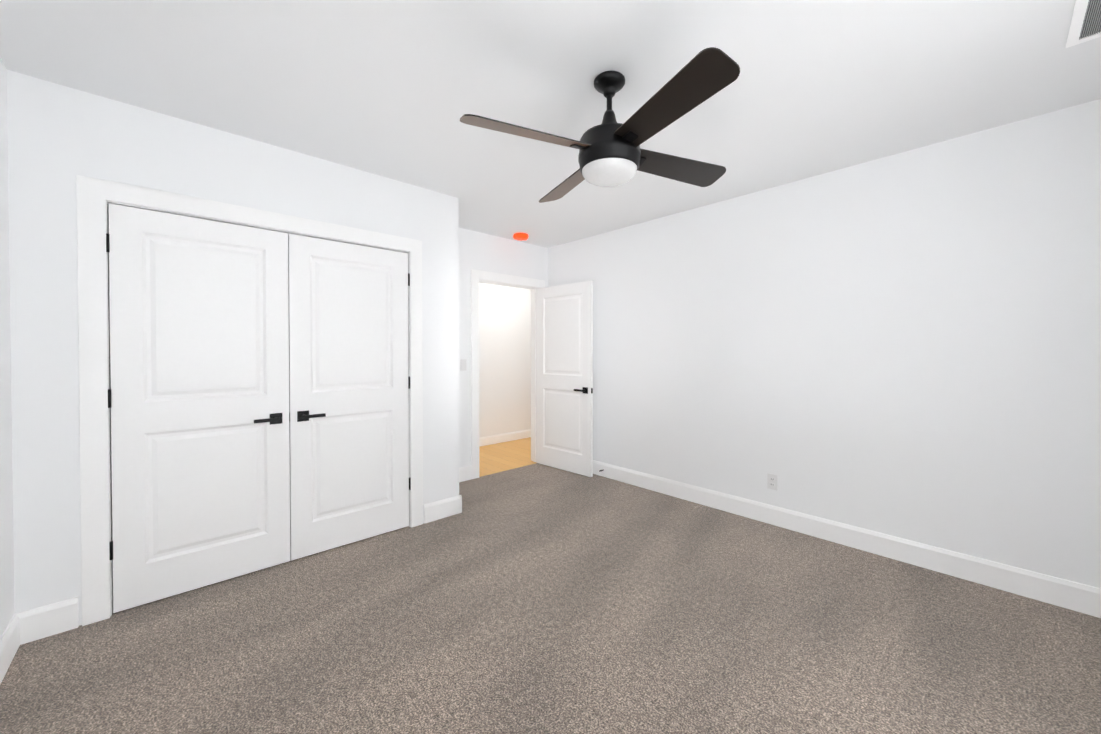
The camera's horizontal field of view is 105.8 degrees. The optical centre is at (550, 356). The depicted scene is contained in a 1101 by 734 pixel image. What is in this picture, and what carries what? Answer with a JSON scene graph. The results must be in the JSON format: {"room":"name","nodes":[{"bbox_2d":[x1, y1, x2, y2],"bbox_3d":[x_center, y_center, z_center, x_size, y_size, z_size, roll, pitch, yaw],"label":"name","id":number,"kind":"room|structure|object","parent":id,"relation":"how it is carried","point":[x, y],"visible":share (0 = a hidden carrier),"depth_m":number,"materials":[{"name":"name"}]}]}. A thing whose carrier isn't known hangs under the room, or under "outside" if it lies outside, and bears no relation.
{"room":"empty bedroom","nodes":[
{"label":"empty bedroom","id":0,"kind":"room"},
{"bbox_2d":[0,58,14,637],"bbox_3d":[-1.462,0.026,0.758,0.120,2.540,4.470,-1,1,-43],"label":"wall","id":1,"kind":"structure","parent":0,"point":[7,610],"depth_m":1.77,"materials":[{"name":"paint"}]},
{"bbox_2d":[0,610,27,683],"bbox_3d":[-1.181,1.228,0.569,0.016,0.140,3.510,-1,1,-43],"label":"baseboard","id":2,"kind":"structure","parent":1,"relation":"attached to","point":[15,634],"depth_m":1.77,"materials":[{"name":"paint"}]},
{"bbox_2d":[7,70,458,625],"bbox_3d":[-1.798,0.003,2.855,2.240,2.540,0.700,-1,1,-43],"label":"wall","id":3,"kind":"structure","parent":0,"point":[61,138],"depth_m":1.97,"materials":[{"name":"paint"}]},
{"bbox_2d":[106,203,289,612],"bbox_3d":[-1.901,0.259,2.314,0.768,2.020,0.143,-1,1,-43],"label":"closet door","id":4,"kind":"structure","parent":3,"relation":"in","point":[198,398],"depth_m":2.26,"materials":[{"name":"paint"}]},
{"bbox_2d":[76,175,422,625],"bbox_3d":[-1.639,0.208,2.597,1.720,2.135,0.138,-1,1,-43],"label":"trim","id":5,"kind":"structure","parent":3,"relation":"attached to","point":[94,196],"depth_m":2.02,"materials":[{"name":"paint"}]},
{"bbox_2d":[288,233,410,560],"bbox_3d":[-1.337,0.253,2.838,0.768,2.020,0.143,-1,1,-43],"label":"closet door","id":6,"kind":"structure","parent":3,"relation":"in","point":[349,387],"depth_m":2.79,"materials":[{"name":"paint"}]},
{"bbox_2d":[424,495,459,523],"bbox_3d":[-0.854,1.198,3.256,0.288,0.140,0.016,-1,1,-43],"label":"baseboard","id":7,"kind":"structure","parent":3,"relation":"attached to","point":[437,510],"depth_m":3.25,"materials":[{"name":"paint"}]},
{"bbox_2d":[460,495,461,512],"bbox_3d":[-0.966,1.194,3.630,0.016,0.140,0.716,-1,1,-43],"label":"baseboard","id":8,"kind":"structure","parent":3,"relation":"attached to","point":[460,495],"depth_m":3.37,"materials":[{"name":"paint"}]},
{"bbox_2d":[459,228,547,467],"bbox_3d":[-1.484,-0.007,3.706,3.860,2.540,0.120,-1,1,-43],"label":"wall","id":9,"kind":"structure","parent":0,"point":[487,252],"depth_m":4.25,"materials":[{"name":"paint"}]},
{"bbox_2d":[460,359,465,370],"bbox_3d":[-0.876,0.088,4.184,0.070,0.114,0.008,-1,1,-43],"label":"light switch","id":10,"kind":"object","parent":9,"relation":"attached to","point":[462,364],"visible":1,"depth_m":4.18,"materials":[{"name":"plastic"}]},
{"bbox_2d":[459,465,471,481],"bbox_3d":[-0.995,1.189,4.081,0.508,0.140,0.016,-1,1,-43],"label":"baseboard","id":11,"kind":"structure","parent":9,"relation":"attached to","point":[465,473],"depth_m":4.20,"materials":[{"name":"paint"}]},
{"bbox_2d":[471,269,544,478],"bbox_3d":[-0.485,0.181,4.635,1.009,2.143,0.156,-1,1,-43],"label":"door frame","id":12,"kind":"structure","parent":9,"relation":"attached to","point":[487,277],"depth_m":4.30,"materials":[{"name":"paint"}]},
{"bbox_2d":[536,281,592,476],"bbox_3d":[0.143,0.232,4.577,0.149,2.020,0.819,-1,1,-43],"label":"door","id":13,"kind":"structure","parent":9,"relation":"in","point":[564,377],"depth_m":4.52,"materials":[{"name":"paint"}]},
{"bbox_2d":[479,282,530,437],"bbox_3d":[-0.996,-0.030,5.782,5.240,2.540,0.120,-1,1,-43],"label":"wall","id":14,"kind":"structure","parent":0,"point":[504,359],"depth_m":5.99,"materials":[{"name":"paint"}]},
{"bbox_2d":[479,429,530,446],"bbox_3d":[-0.950,1.181,5.746,5.000,0.120,0.016,-1,1,-43],"label":"baseboard","id":15,"kind":"structure","parent":14,"relation":"attached to","point":[494,439],"depth_m":6.00,"materials":[{"name":"paint"}]},
{"bbox_2d":[479,437,535,476],"bbox_3d":[-0.551,1.277,5.317,5.000,0.056,1.190,-1,1,-43],"label":"floor","id":16,"kind":"structure","parent":0,"point":[501,457],"depth_m":5.19,"materials":[{"name":"beige wood"}]},
{"bbox_2d":[0,463,1100,733],"bbox_3d":[-0.004,1.311,2.127,3.860,0.060,4.230,-1,1,-43],"label":"floor carpet","id":17,"kind":"object","parent":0,"point":[536,599],"visible":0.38,"depth_m":1.87,"materials":[{"name":"grey carpet"}]},
{"bbox_2d":[0,0,1100,247],"bbox_3d":[0.449,-1.323,3.330,6.440,0.100,5.660,-1,1,-43],"label":"ceiling","id":18,"kind":"structure","parent":0,"point":[392,88],"depth_m":1.88,"materials":[{"name":"paint"}]},
{"bbox_2d":[513,233,528,240],"bbox_3d":[-0.308,-1.257,4.401,0.176,0.054,0.178,-1,1,-43],"label":"smoke detector","id":19,"kind":"object","parent":18,"relation":"attached to","point":[521,236],"visible":1,"depth_m":4.34,"materials":[{"name":"plastic"}]},
{"bbox_2d":[460,47,739,202],"bbox_3d":[0.268,-1.024,1.896,1.025,0.464,1.025,0,1,20],"label":"ceiling fan","id":20,"kind":"object","parent":18,"relation":"hanging from","point":[612,153],"visible":1,"depth_m":1.77,"materials":[{"name":"black metal"}]},
{"bbox_2d":[1066,0,1100,47],"bbox_3d":[2.029,-1.248,1.481,0.360,0.008,0.220,-1,1,-43],"label":"ceiling vent","id":21,"kind":"object","parent":18,"relation":"in","point":[1085,25],"visible":1,"depth_m":1.56,"materials":[{"name":"metal"}]},
{"bbox_2d":[548,99,1100,588],"bbox_3d":[1.454,-0.004,3.466,0.120,2.540,4.470,-1,1,-43],"label":"wall","id":22,"kind":"structure","parent":0,"point":[906,345],"depth_m":2.63,"materials":[{"name":"paint"}]},
{"bbox_2d":[767,473,777,489],"bbox_3d":[1.676,0.950,3.144,0.008,0.114,0.070,-1,1,-43],"label":"wall outlet","id":23,"kind":"object","parent":22,"relation":"attached to","point":[772,481],"visible":1,"depth_m":3.14,"materials":[{"name":"plastic"}]},
{"bbox_2d":[593,460,1100,617],"bbox_3d":[1.403,1.196,3.432,0.020,0.140,4.230,-1,1,-43],"label":"baseboard","id":24,"kind":"structure","parent":22,"relation":"attached to","point":[1086,599],"depth_m":2.62,"materials":[{"name":"paint"}]}
]}

